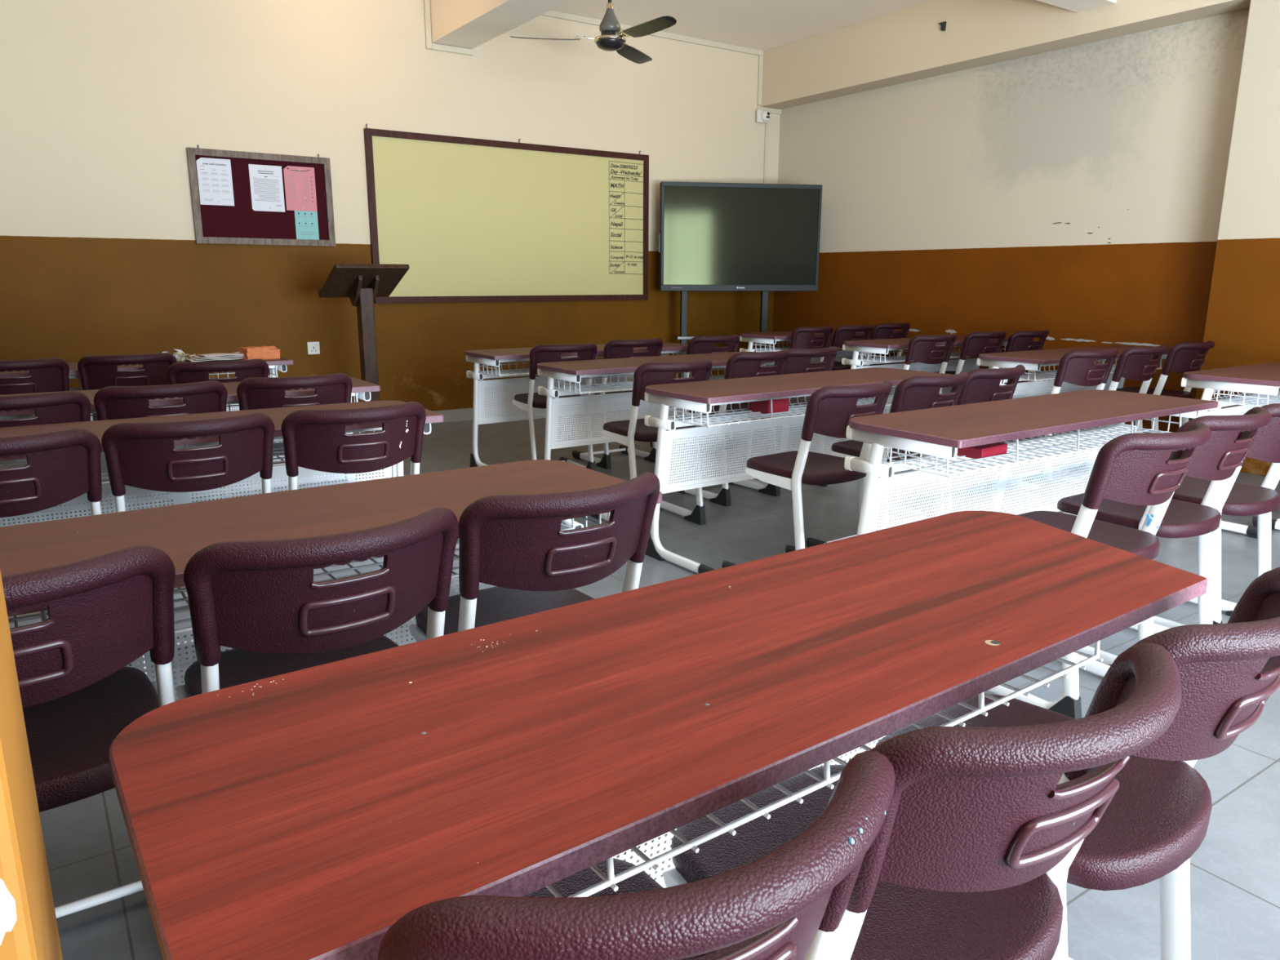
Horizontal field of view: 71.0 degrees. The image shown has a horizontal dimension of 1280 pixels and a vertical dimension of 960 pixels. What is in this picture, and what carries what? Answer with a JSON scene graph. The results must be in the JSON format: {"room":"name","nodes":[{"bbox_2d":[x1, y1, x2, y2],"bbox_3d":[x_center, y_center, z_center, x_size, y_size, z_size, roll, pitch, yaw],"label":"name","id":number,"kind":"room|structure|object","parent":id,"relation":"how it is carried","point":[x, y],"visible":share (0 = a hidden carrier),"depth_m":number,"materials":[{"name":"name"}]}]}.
{"room":"classroom","nodes":[
{"label":"classroom","id":0,"kind":"room"},
{"bbox_2d":[0,570,62,959],"bbox_3d":[-0.618,-0.542,0.319,0.466,3.170,0.314,-8,15,-34],"label":"wall pillar","id":1,"kind":"structure","parent":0,"point":[28,928],"depth_m":0.55,"materials":[{"name":"paint"}]},
{"bbox_2d":[0,0,780,411],"bbox_3d":[-1.503,-2.040,6.969,7.124,3.170,0.200,-8,15,-34],"label":"wall","id":2,"kind":"structure","parent":0,"point":[103,102],"depth_m":6.17,"materials":[{"name":"paint"}]},
{"bbox_2d":[186,144,335,246],"bbox_3d":[-2.554,-1.920,6.109,0.906,0.621,0.033,-8,15,-34],"label":"notice board","id":3,"kind":"object","parent":2,"relation":"attached to","point":[237,224],"visible":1,"depth_m":6.07,"materials":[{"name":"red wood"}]},
{"bbox_2d":[195,157,234,205],"bbox_3d":[-2.800,-1.966,5.921,0.208,0.295,0.007,-8,15,-34],"label":"paper notice","id":4,"kind":"object","parent":3,"relation":"attached to","point":[214,175],"visible":1,"depth_m":5.92,"materials":[{"name":"grey paper"}]},
{"bbox_2d":[200,163,231,200],"bbox_3d":[-2.801,-1.964,5.923,0.170,0.235,0.001,-8,15,-34],"label":"print","id":5,"kind":"object","parent":4,"relation":"attached to","point":[215,178],"depth_m":5.92,"materials":[{"name":"grey paper"}]},
{"bbox_2d":[248,164,284,212],"bbox_3d":[-2.535,-1.983,6.104,0.212,0.300,0.007,-8,15,-34],"label":"paper notice","id":6,"kind":"object","parent":3,"relation":"attached to","point":[266,184],"visible":1,"depth_m":6.11,"materials":[{"name":"grey paper"}]},
{"bbox_2d":[253,170,281,206],"bbox_3d":[-2.537,-1.983,6.105,0.173,0.224,0.001,-8,15,-34],"label":"print","id":7,"kind":"object","parent":6,"relation":"attached to","point":[257,171],"depth_m":6.10},
{"bbox_2d":[283,165,317,211],"bbox_3d":[-2.352,-2.018,6.221,0.206,0.293,0.007,-8,15,-34],"label":"paper notice","id":8,"kind":"object","parent":3,"relation":"attached to","point":[300,181],"visible":1,"depth_m":6.22,"materials":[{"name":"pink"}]},
{"bbox_2d":[287,168,313,202],"bbox_3d":[-2.353,-2.036,6.219,0.161,0.229,0.001,-8,15,-34],"label":"print","id":9,"kind":"object","parent":8,"relation":"attached to","point":[287,168],"depth_m":6.22},
{"bbox_2d":[294,197,319,239],"bbox_3d":[-2.333,-1.823,6.283,0.155,0.330,0.007,-8,15,-34],"label":"paper notice","id":10,"kind":"object","parent":3,"relation":"attached to","point":[306,222],"visible":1,"depth_m":6.29,"materials":[{"name":"teal paper"}]},
{"bbox_2d":[297,213,315,235],"bbox_3d":[-2.335,-1.833,6.282,0.121,0.227,0.001,-8,15,-34],"label":"print","id":11,"kind":"object","parent":10,"relation":"attached to","point":[298,213],"depth_m":6.29},
{"bbox_2d":[306,342,319,354],"bbox_3d":[-2.356,-0.952,6.482,0.086,0.090,0.015,-8,15,-34],"label":"wall socket","id":12,"kind":"object","parent":2,"relation":"attached to","point":[313,348],"visible":1,"depth_m":6.48,"materials":[{"name":"beige plastic"}]},
{"bbox_2d":[423,0,473,55],"bbox_3d":[-1.405,-3.369,6.599,0.370,0.415,0.020,-8,15,-34],"label":"trim","id":13,"kind":"structure","parent":2,"relation":"attached to","point":[428,44],"depth_m":6.54,"materials":[{"name":"beige"}]},
{"bbox_2d":[363,124,648,303],"bbox_3d":[-0.949,-2.073,7.204,2.464,1.255,0.034,-8,15,-34],"label":"whiteboard","id":14,"kind":"object","parent":2,"relation":"attached to","point":[472,220],"visible":0.99,"depth_m":7.12,"materials":[{"name":"yellow plastic"}]},
{"bbox_2d":[431,401,644,423],"bbox_3d":[-1.448,-0.522,7.221,6.724,0.098,0.012,-8,15,-34],"label":"baseboard","id":15,"kind":"structure","parent":2,"relation":"attached to","point":[465,414],"depth_m":7.21,"materials":[{"name":"grey tile"}]},
{"bbox_2d":[541,10,763,105],"bbox_3d":[-0.059,-3.540,7.508,2.884,0.470,0.020,-8,15,-34],"label":"trim","id":16,"kind":"structure","parent":2,"relation":"attached to","point":[554,14],"depth_m":7.79,"materials":[{"name":"beige"}]},
{"bbox_2d":[755,109,771,123],"bbox_3d":[1.158,-3.379,8.336,0.139,0.110,0.085,-8,15,-34],"label":"security camera","id":17,"kind":"object","parent":2,"relation":"attached to","point":[762,116],"visible":1,"depth_m":8.32,"materials":[{"name":"beige plastic"}]},
{"bbox_2d":[756,106,781,183],"bbox_3d":[1.210,-2.761,8.579,0.295,1.488,0.020,-8,15,-34],"label":"trim","id":18,"kind":"structure","parent":2,"relation":"attached to","point":[775,111],"depth_m":8.46,"materials":[{"name":"beige"}]},
{"bbox_2d":[0,397,1279,959],"bbox_3d":[0.905,0.333,3.901,7.124,0.100,8.725,-8,15,-34],"label":"floor","id":19,"kind":"structure","parent":0,"point":[1235,868],"depth_m":2.04,"materials":[{"name":"tile"}]},
{"bbox_2d":[0,357,86,515],"bbox_3d":[-2.822,-0.176,4.114,0.408,0.777,0.545,-9,15,-35],"label":"chair","id":20,"kind":"object","parent":19,"relation":"on","point":[46,375],"visible":0.56,"depth_m":3.91,"materials":[{"name":"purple plastic"}]},
{"bbox_2d":[0,390,90,427],"bbox_3d":[-2.030,0.080,2.984,0.408,0.777,0.545,-8,15,-34],"label":"chair","id":21,"kind":"object","parent":19,"relation":"on","point":[64,406],"visible":0.38,"depth_m":2.77,"materials":[{"name":"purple plastic"}]},
{"bbox_2d":[0,428,102,517],"bbox_3d":[-1.575,0.240,2.280,0.408,0.777,0.545,-8,15,-34],"label":"chair","id":22,"kind":"object","parent":19,"relation":"on","point":[63,466],"visible":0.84,"depth_m":2.10,"materials":[{"name":"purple plastic"}]},
{"bbox_2d":[1,545,175,918],"bbox_3d":[-0.913,0.450,1.356,0.408,0.777,0.545,-8,15,-33],"label":"chair","id":23,"kind":"object","parent":19,"relation":"on","point":[77,691],"visible":0.79,"depth_m":1.22,"materials":[{"name":"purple plastic"}]},
{"bbox_2d":[77,352,177,513],"bbox_3d":[-2.487,-0.241,4.408,0.408,0.777,0.545,-8,15,-34],"label":"chair","id":24,"kind":"object","parent":19,"relation":"on","point":[95,371],"visible":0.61,"depth_m":4.14,"materials":[{"name":"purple plastic"}]},
{"bbox_2d":[0,355,293,442],"bbox_3d":[-2.532,-0.234,4.537,1.458,0.705,0.458,-8,15,-33],"label":"school desk","id":25,"kind":"object","parent":19,"relation":"on","point":[280,364],"visible":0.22,"depth_m":4.49,"materials":[{"name":"white metal"}]},
{"bbox_2d":[69,364,277,391],"bbox_3d":[-2.528,-0.505,4.472,1.321,0.104,0.272,-8,15,-33],"label":"wire basket","id":26,"kind":"object","parent":25,"relation":"on","point":[71,366],"depth_m":4.45,"materials":[{"name":"white metal"}]},
{"bbox_2d":[162,349,195,361],"bbox_3d":[-2.391,-0.641,4.600,0.235,0.062,0.147,-8,15,-34],"label":"crumpled paper","id":27,"kind":"object","parent":25,"relation":"on","point":[178,356],"visible":0.41,"depth_m":4.60,"materials":[{"name":"white paper"}]},
{"bbox_2d":[184,351,244,361],"bbox_3d":[-2.191,-0.641,4.656,0.290,0.036,0.156,-10,16,-39],"label":"folded paper","id":28,"kind":"object","parent":25,"relation":"on","point":[210,357],"visible":0.93,"depth_m":4.62,"materials":[{"name":"white paper"}]},
{"bbox_2d":[238,346,279,359],"bbox_3d":[-2.003,-0.671,4.730,0.107,0.067,0.182,12,17,42],"label":"brick","id":29,"kind":"object","parent":25,"relation":"on","point":[263,353],"visible":0.91,"depth_m":4.69,"materials":[{"name":"orange brick"}]},
{"bbox_2d":[93,380,230,511],"bbox_3d":[-1.723,0.018,3.268,0.408,0.777,0.545,-9,15,-35],"label":"chair","id":30,"kind":"object","parent":19,"relation":"on","point":[110,402],"visible":0.42,"depth_m":2.98,"materials":[{"name":"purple plastic"}]},
{"bbox_2d":[101,412,275,674],"bbox_3d":[-1.256,0.183,2.537,0.408,0.777,0.545,-8,15,-34],"label":"chair","id":31,"kind":"object","parent":19,"relation":"on","point":[144,455],"visible":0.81,"depth_m":2.28,"materials":[{"name":"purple plastic"}]},
{"bbox_2d":[0,376,380,515],"bbox_3d":[-1.766,0.012,3.454,1.458,0.705,0.458,-8,15,-33],"label":"school desk","id":32,"kind":"object","parent":19,"relation":"on","point":[362,389],"visible":0.1,"depth_m":3.40,"materials":[{"name":"white metal"}]},
{"bbox_2d":[90,392,358,416],"bbox_3d":[-1.763,-0.259,3.388,1.321,0.104,0.272,-8,15,-33],"label":"wire basket","id":33,"kind":"object","parent":32,"relation":"on","point":[354,394],"depth_m":3.40,"materials":[{"name":"white metal"}]},
{"bbox_2d":[166,358,275,492],"bbox_3d":[-1.918,-0.172,4.109,0.408,0.777,0.545,-8,15,-33],"label":"chair","id":34,"kind":"object","parent":19,"relation":"on","point":[181,372],"visible":0.33,"depth_m":3.81,"materials":[{"name":"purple plastic"}]},
{"bbox_2d":[0,400,444,527],"bbox_3d":[-1.346,0.185,2.692,1.458,0.705,0.458,-8,15,-33],"label":"school desk","id":35,"kind":"object","parent":19,"relation":"on","point":[277,415],"visible":0.09,"depth_m":2.74,"materials":[{"name":"white metal"}]},
{"bbox_2d":[10,431,374,484],"bbox_3d":[-1.342,-0.086,2.627,1.321,0.104,0.272,-8,15,-33],"label":"wire basket","id":36,"kind":"object","parent":35,"relation":"on","point":[277,455],"depth_m":2.59,"materials":[{"name":"white metal"}]},
{"bbox_2d":[236,373,352,495],"bbox_3d":[-1.360,-0.042,3.538,0.408,0.777,0.545,-7,15,-31],"label":"chair","id":37,"kind":"object","parent":19,"relation":"on","point":[253,393],"visible":0.44,"depth_m":3.25,"materials":[{"name":"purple plastic"}]},
{"bbox_2d":[176,506,458,699],"bbox_3d":[-0.560,0.408,1.548,0.408,0.777,0.545,-9,16,-36],"label":"chair","id":38,"kind":"object","parent":19,"relation":"on","point":[262,600],"visible":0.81,"depth_m":1.30,"materials":[{"name":"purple plastic"}]},
{"bbox_2d":[0,459,662,701],"bbox_3d":[-0.673,0.420,1.655,1.458,0.705,0.458,-9,15,-35],"label":"school desk","id":39,"kind":"object","parent":19,"relation":"on","point":[181,531],"visible":0.27,"depth_m":1.65,"materials":[{"name":"brown laminate"}]},
{"bbox_2d":[8,511,610,634],"bbox_3d":[-0.669,0.149,1.590,1.321,0.104,0.272,-9,15,-35],"label":"wire basket","id":40,"kind":"object","parent":39,"relation":"on","point":[15,620],"depth_m":1.67,"materials":[{"name":"white metal"}]},
{"bbox_2d":[280,401,426,626],"bbox_3d":[-0.897,0.134,2.764,0.408,0.777,0.545,-8,15,-33],"label":"chair","id":41,"kind":"object","parent":19,"relation":"on","point":[317,440],"visible":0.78,"depth_m":2.50,"materials":[{"name":"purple plastic"}]},
{"bbox_2d":[317,263,409,432],"bbox_3d":[-1.805,-0.810,5.959,0.470,1.210,0.449,-8,15,-34],"label":"lectern","id":42,"kind":"object","parent":19,"relation":"on","point":[360,282],"visible":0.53,"depth_m":5.85,"materials":[{"name":"brown wood"}]},
{"bbox_2d":[408,471,660,641],"bbox_3d":[-0.228,0.349,1.816,0.408,0.777,0.545,-9,15,-35],"label":"chair","id":43,"kind":"object","parent":19,"relation":"on","point":[516,544],"visible":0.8,"depth_m":1.56,"materials":[{"name":"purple plastic"}]},
{"bbox_2d":[507,342,597,471],"bbox_3d":[-0.502,-0.406,5.170,0.408,0.777,0.545,-7,15,-30],"label":"chair","id":44,"kind":"object","parent":19,"relation":"on","point":[539,353],"visible":0.58,"depth_m":4.97,"materials":[{"name":"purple plastic"}]},
{"bbox_2d":[465,342,693,466],"bbox_3d":[-0.339,-0.472,5.629,1.458,0.705,0.458,-9,15,-34],"label":"school desk","id":45,"kind":"object","parent":19,"relation":"on","point":[487,357],"visible":0.39,"depth_m":5.40,"materials":[{"name":"white metal"}]},
{"bbox_2d":[479,350,682,376],"bbox_3d":[-0.336,-0.743,5.564,1.321,0.104,0.272,-9,15,-34],"label":"wire basket","id":46,"kind":"object","parent":45,"relation":"on","point":[520,371],"depth_m":5.28,"materials":[{"name":"white metal"}]},
{"bbox_2d":[572,337,662,469],"bbox_3d":[-0.126,-0.495,5.572,0.408,0.777,0.545,-8,15,-33],"label":"chair","id":47,"kind":"object","parent":19,"relation":"on","point":[615,348],"visible":0.5,"depth_m":5.38,"materials":[{"name":"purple plastic"}]},
{"bbox_2d":[377,751,895,959],"bbox_3d":[-0.062,0.568,0.844,0.408,0.777,0.545,-7,15,-30],"label":"chair","id":48,"kind":"object","parent":19,"relation":"on","point":[790,902],"visible":0.98,"depth_m":0.53,"materials":[{"name":"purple plastic"}]},
{"bbox_2d":[591,359,711,524],"bbox_3d":[0.059,-0.178,4.163,0.408,0.777,0.545,-8,15,-33],"label":"chair","id":49,"kind":"object","parent":19,"relation":"on","point":[625,433],"visible":0.47,"depth_m":3.97,"materials":[{"name":"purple plastic"}]},
{"bbox_2d":[537,351,775,469],"bbox_3d":[0.177,-0.296,4.853,1.458,0.705,0.458,-8,15,-34],"label":"school desk","id":50,"kind":"object","parent":19,"relation":"on","point":[568,371],"visible":0.43,"depth_m":4.64,"materials":[{"name":"white metal"}]},
{"bbox_2d":[553,364,770,394],"bbox_3d":[0.181,-0.567,4.787,1.321,0.104,0.272,-8,15,-34],"label":"wire basket","id":51,"kind":"object","parent":50,"relation":"on","point":[597,388],"depth_m":4.50,"materials":[{"name":"white metal"}]},
{"bbox_2d":[109,510,1208,959],"bbox_3d":[0.192,0.526,1.195,1.458,0.706,0.458,-9,16,-35],"label":"school desk","id":52,"kind":"object","parent":19,"relation":"on","point":[303,814],"visible":0.93,"depth_m":0.88,"materials":[{"name":"brown wood"}]},
{"bbox_2d":[546,640,1102,897],"bbox_3d":[0.132,0.265,1.085,1.163,0.104,0.272,-9,16,-35],"label":"wire basket","id":53,"kind":"object","parent":52,"relation":"on","point":[610,881],"depth_m":0.96,"materials":[{"name":"white metal"}]},
{"bbox_2d":[650,334,739,457],"bbox_3d":[0.381,-0.574,5.929,0.408,0.777,0.545,-8,15,-34],"label":"chair","id":54,"kind":"object","parent":19,"relation":"on","point":[697,344],"visible":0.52,"depth_m":5.64,"materials":[{"name":"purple plastic"}]},
{"bbox_2d":[674,349,788,506],"bbox_3d":[0.494,-0.298,4.703,0.408,0.777,0.545,-9,16,-36],"label":"chair","id":55,"kind":"object","parent":19,"relation":"on","point":[740,365],"visible":0.56,"depth_m":4.50,"materials":[{"name":"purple plastic"}]},
{"bbox_2d":[657,181,822,377],"bbox_3d":[0.874,-1.630,8.006,1.448,1.930,0.520,-2,13,-10],"label":"display screen","id":56,"kind":"object","parent":19,"relation":"on","point":[764,238],"visible":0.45,"depth_m":7.86,"materials":[{"name":"black"}]},
{"bbox_2d":[675,335,740,339],"bbox_3d":[0.798,-1.284,8.086,0.960,0.030,0.070,-2,13,-10],"label":"shelf","id":57,"kind":"object","parent":56,"relation":"attached to","point":[677,337],"depth_m":7.99,"materials":[{"name":"black paint"}]},
{"bbox_2d":[727,346,837,489],"bbox_3d":[0.794,-0.350,4.942,0.408,0.777,0.545,-8,15,-34],"label":"chair","id":58,"kind":"object","parent":19,"relation":"on","point":[798,360],"visible":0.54,"depth_m":4.66,"materials":[{"name":"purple plastic"}]},
{"bbox_2d":[644,367,951,573],"bbox_3d":[0.716,-0.082,3.911,1.458,0.705,0.458,-9,15,-34],"label":"school desk","id":59,"kind":"object","parent":19,"relation":"on","point":[696,396],"visible":0.51,"depth_m":3.72,"materials":[{"name":"white metal"}]},
{"bbox_2d":[749,398,788,413],"bbox_3d":[0.541,-0.328,3.765,0.115,0.085,0.121,-9,15,-34],"label":"box","id":60,"kind":"object","parent":59,"relation":"in","point":[781,405],"visible":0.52,"depth_m":3.72,"materials":[{"name":"red cardboard"}]},
{"bbox_2d":[667,387,895,427],"bbox_3d":[0.719,-0.353,3.845,1.321,0.104,0.272,-9,15,-34],"label":"wire basket","id":61,"kind":"object","parent":59,"relation":"on","point":[700,418],"depth_m":3.62,"materials":[{"name":"white metal"}]},
{"bbox_2d":[765,325,833,428],"bbox_3d":[1.222,-0.819,7.031,0.408,0.777,0.545,-8,15,-34],"label":"chair","id":62,"kind":"object","parent":19,"relation":"on","point":[803,337],"visible":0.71,"depth_m":6.75,"materials":[{"name":"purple plastic"}]},
{"bbox_2d":[721,380,892,568],"bbox_3d":[0.638,0.009,3.343,0.408,0.777,0.545,-9,16,-36],"label":"chair","id":63,"kind":"object","parent":19,"relation":"on","point":[829,410],"visible":0.69,"depth_m":3.15,"materials":[{"name":"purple plastic"}]},
{"bbox_2d":[739,328,902,427],"bbox_3d":[1.492,-0.865,7.406,1.458,0.705,0.458,-8,15,-34],"label":"school desk","id":64,"kind":"object","parent":19,"relation":"on","point":[771,337],"visible":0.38,"depth_m":7.07,"materials":[{"name":"white metal"}]},
{"bbox_2d":[752,336,871,351],"bbox_3d":[1.496,-1.137,7.341,1.321,0.104,0.272,-8,15,-34],"label":"wire basket","id":65,"kind":"object","parent":64,"relation":"on","point":[776,348],"depth_m":7.08,"materials":[{"name":"white metal"}]},
{"bbox_2d":[811,324,872,370],"bbox_3d":[1.575,-0.861,7.226,0.408,0.777,0.545,-9,15,-35],"label":"chair","id":66,"kind":"object","parent":19,"relation":"on","point":[842,334],"visible":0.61,"depth_m":6.95,"materials":[{"name":"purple plastic"}]},
{"bbox_2d":[847,322,910,365],"bbox_3d":[1.977,-0.939,7.579,0.408,0.777,0.545,-8,15,-32],"label":"chair","id":67,"kind":"object","parent":19,"relation":"on","point":[882,331],"visible":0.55,"depth_m":7.29,"materials":[{"name":"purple plastic"}]},
{"bbox_2d":[806,371,968,547],"bbox_3d":[1.027,-0.062,3.663,0.408,0.777,0.545,-9,16,-36],"label":"chair","id":68,"kind":"object","parent":19,"relation":"on","point":[913,393],"visible":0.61,"depth_m":3.39,"materials":[{"name":"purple plastic"}]},
{"bbox_2d":[662,642,1181,959],"bbox_3d":[0.270,0.524,1.047,0.408,0.777,0.545,-8,15,-32],"label":"chair","id":69,"kind":"object","parent":19,"relation":"on","point":[978,831],"visible":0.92,"depth_m":0.79,"materials":[{"name":"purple plastic"}]},
{"bbox_2d":[837,334,1008,440],"bbox_3d":[2.114,-0.666,6.527,1.458,0.705,0.458,-8,15,-33],"label":"school desk","id":70,"kind":"object","parent":19,"relation":"on","point":[882,346],"visible":0.38,"depth_m":6.28,"materials":[{"name":"white metal"}]},
{"bbox_2d":[857,342,1005,363],"bbox_3d":[2.117,-0.937,6.462,1.321,0.104,0.272,-8,15,-33],"label":"wire basket","id":71,"kind":"object","parent":70,"relation":"on","point":[897,358],"depth_m":6.22,"materials":[{"name":"white metal"}]},
{"bbox_2d":[903,333,955,394],"bbox_3d":[1.835,-0.607,6.098,0.408,0.777,0.545,-7,15,-30],"label":"chair","id":72,"kind":"object","parent":19,"relation":"on","point":[922,348],"visible":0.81,"depth_m":5.83,"materials":[{"name":"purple plastic"}]},
{"bbox_2d":[876,364,1025,527],"bbox_3d":[1.365,-0.123,3.941,0.408,0.777,0.545,-9,16,-36],"label":"chair","id":73,"kind":"object","parent":19,"relation":"on","point":[982,385],"visible":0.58,"depth_m":3.65,"materials":[{"name":"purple plastic"}]},
{"bbox_2d":[935,330,1006,374],"bbox_3d":[2.314,-0.686,6.457,0.408,0.777,0.545,-8,15,-32],"label":"chair","id":74,"kind":"object","parent":19,"relation":"on","point":[975,344],"visible":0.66,"depth_m":6.18,"materials":[{"name":"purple plastic"}]},
{"bbox_2d":[1000,329,1048,396],"bbox_3d":[2.669,-0.714,6.585,0.408,0.777,0.545,-8,15,-33],"label":"chair","id":75,"kind":"object","parent":19,"relation":"on","point":[1018,340],"visible":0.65,"depth_m":6.29,"materials":[{"name":"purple plastic"}]},
{"bbox_2d":[844,389,1218,535],"bbox_3d":[1.343,0.110,3.064,1.458,0.705,0.458,-8,15,-33],"label":"school desk","id":76,"kind":"object","parent":19,"relation":"on","point":[937,433],"visible":0.73,"depth_m":2.92,"materials":[{"name":"white metal"}]},
{"bbox_2d":[956,442,1007,459],"bbox_3d":[1.080,-0.099,2.870,0.150,0.035,0.121,-10,16,-38],"label":"book","id":77,"kind":"object","parent":76,"relation":"in","point":[997,448],"visible":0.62,"depth_m":2.82,"materials":[{"name":"red paper"}]},
{"bbox_2d":[880,413,1182,477],"bbox_3d":[1.347,-0.161,2.999,1.321,0.104,0.272,-8,15,-33],"label":"wire basket","id":78,"kind":"object","parent":76,"relation":"on","point":[915,460],"depth_m":2.90,"materials":[{"name":"white metal"}]},
{"bbox_2d":[986,348,1119,496],"bbox_3d":[2.273,-0.338,4.909,0.408,0.777,0.545,-6,14,-27],"label":"chair","id":79,"kind":"object","parent":19,"relation":"on","point":[1077,367],"visible":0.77,"depth_m":4.64,"materials":[{"name":"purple plastic"}]},
{"bbox_2d":[973,345,1170,484],"bbox_3d":[2.656,-0.425,5.463,1.458,0.705,0.458,-8,15,-32],"label":"school desk","id":80,"kind":"object","parent":19,"relation":"on","point":[1032,360],"visible":0.26,"depth_m":5.29,"materials":[{"name":"white metal"}]},
{"bbox_2d":[999,357,1162,381],"bbox_3d":[2.659,-0.696,5.398,1.321,0.104,0.272,-8,15,-32],"label":"wire basket","id":81,"kind":"object","parent":80,"relation":"on","point":[1044,375],"depth_m":5.18,"materials":[{"name":"white metal"}]},
{"bbox_2d":[875,567,1279,959],"bbox_3d":[0.577,0.476,1.264,0.408,0.777,0.545,-10,16,-37],"label":"chair","id":82,"kind":"object","parent":19,"relation":"on","point":[1158,815],"visible":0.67,"depth_m":1.08,"materials":[{"name":"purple plastic"}]},
{"bbox_2d":[987,422,1211,719],"bbox_3d":[1.180,0.215,2.435,0.408,0.777,0.545,-8,15,-32],"label":"chair","id":83,"kind":"object","parent":19,"relation":"on","point":[1135,468],"visible":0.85,"depth_m":2.20,"materials":[{"name":"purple plastic"}]},
{"bbox_2d":[1038,344,1168,477],"bbox_3d":[2.676,-0.391,5.153,0.408,0.777,0.545,-8,15,-34],"label":"chair","id":84,"kind":"object","parent":19,"relation":"on","point":[1135,363],"visible":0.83,"depth_m":4.88,"materials":[{"name":"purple plastic"}]},
{"bbox_2d":[1088,340,1214,457],"bbox_3d":[3.156,-0.469,5.505,0.408,0.777,0.545,-8,15,-33],"label":"chair","id":85,"kind":"object","parent":19,"relation":"on","point":[1182,357],"visible":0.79,"depth_m":5.25,"materials":[{"name":"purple plastic"}]},
{"bbox_2d":[1057,406,1271,666],"bbox_3d":[1.522,0.154,2.711,0.408,0.777,0.545,-8,15,-34],"label":"chair","id":86,"kind":"object","parent":19,"relation":"on","point":[1217,460],"visible":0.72,"depth_m":2.56,"materials":[{"name":"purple plastic"}]},
{"bbox_2d":[1153,403,1279,627],"bbox_3d":[1.869,0.101,2.950,0.408,0.777,0.545,-8,15,-34],"label":"chair","id":87,"kind":"object","parent":19,"relation":"on","point":[1237,499],"visible":0.49,"depth_m":2.79,"materials":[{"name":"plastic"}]},
{"bbox_2d":[1181,361,1279,538],"bbox_3d":[3.229,-0.200,4.475,1.458,0.705,0.458,-8,15,-34],"label":"school desk","id":88,"kind":"object","parent":19,"relation":"on","point":[1262,380],"visible":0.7,"depth_m":4.11,"materials":[{"name":"white metal"}]},
{"bbox_2d":[1210,387,1279,407],"bbox_3d":[3.232,-0.472,4.410,1.321,0.104,0.272,-8,15,-34],"label":"wire basket","id":89,"kind":"object","parent":88,"relation":"on","point":[1240,399],"depth_m":4.16,"materials":[{"name":"white metal"}]},
{"bbox_2d":[1252,516,1279,529],"bbox_3d":[3.180,-0.135,4.019,0.408,0.777,0.545,-8,15,-34],"label":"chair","id":90,"kind":"object","parent":19,"relation":"on","point":[1275,524],"visible":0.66,"depth_m":4.14,"materials":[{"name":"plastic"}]},
{"bbox_2d":[551,0,933,50],"bbox_3d":[0.915,-2.857,3.183,7.124,0.100,8.725,-8,15,-34],"label":"ceiling","id":91,"kind":"structure","parent":0,"point":[758,24],"depth_m":7.13,"materials":[{"name":"paint"}]},
{"bbox_2d":[430,0,571,48],"bbox_3d":[-0.526,-3.115,5.381,0.320,0.370,3.065,-8,15,-34],"label":"beam","id":92,"kind":"structure","parent":91,"relation":"attached to","point":[464,24],"depth_m":6.10,"materials":[{"name":"paint"}]},
{"bbox_2d":[509,0,676,63],"bbox_3d":[-0.123,-2.976,5.420,1.090,0.656,0.977,-8,15,-34],"label":"ceiling fan","id":93,"kind":"object","parent":91,"relation":"hanging from","point":[610,39],"visible":1,"depth_m":5.52,"materials":[{"name":"black paint"}]},
{"bbox_2d":[760,0,1250,109],"bbox_3d":[3.583,-2.967,5.037,0.250,0.480,8.325,-8,15,-34],"label":"beam","id":94,"kind":"structure","parent":91,"relation":"attached to","point":[909,44],"depth_m":6.73,"materials":[{"name":"paint"}]},
{"bbox_2d":[938,21,946,31],"bbox_3d":[2.251,-3.375,6.689,0.020,0.062,0.060,-8,15,-34],"label":"hook","id":95,"kind":"object","parent":94,"relation":"attached to","point":[943,24],"visible":1,"depth_m":6.67,"materials":[{"name":"black metal"}]},
{"bbox_2d":[1036,0,1116,12],"bbox_3d":[0.264,-2.804,3.940,6.474,0.340,0.260,-8,15,-34],"label":"ceiling light","id":96,"kind":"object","parent":91,"relation":"attached to","point":[1076,6],"depth_m":5.68,"materials":[{"name":"paint"}]},
{"bbox_2d":[772,8,1249,433],"bbox_3d":[3.764,-1.683,5.456,0.200,3.170,8.325,-8,15,-34],"label":"wall","id":97,"kind":"structure","parent":0,"point":[943,196],"depth_m":6.52,"materials":[{"name":"paint"}]},
{"bbox_2d":[798,395,1102,439],"bbox_3d":[2.481,-0.555,7.426,0.012,0.098,4.093,-8,15,-34],"label":"baseboard","id":98,"kind":"structure","parent":97,"relation":"attached to","point":[806,397],"depth_m":6.58,"materials":[{"name":"grey tile"}]},
{"bbox_2d":[908,328,1160,346],"bbox_3d":[2.854,-1.086,6.764,0.004,0.043,2.080,-8,15,-34],"label":"trim","id":99,"kind":"structure","parent":97,"relation":"attached to","point":[951,331],"depth_m":6.34,"materials":[{"name":"grey paint"}]},
{"bbox_2d":[1053,222,1111,243],"bbox_3d":[3.085,-1.729,6.279,0.004,0.158,0.445,-8,15,-34],"label":"stain","id":100,"kind":"object","parent":97,"relation":"attached to","point":[1057,222],"depth_m":6.34,"materials":[{"name":"brown"}]},
{"bbox_2d":[1191,0,1279,475],"bbox_3d":[3.749,-1.366,5.141,0.250,2.690,0.720,-8,15,-34],"label":"wall","id":101,"kind":"structure","parent":0,"point":[1242,321],"depth_m":5.19,"materials":[{"name":"paint"}]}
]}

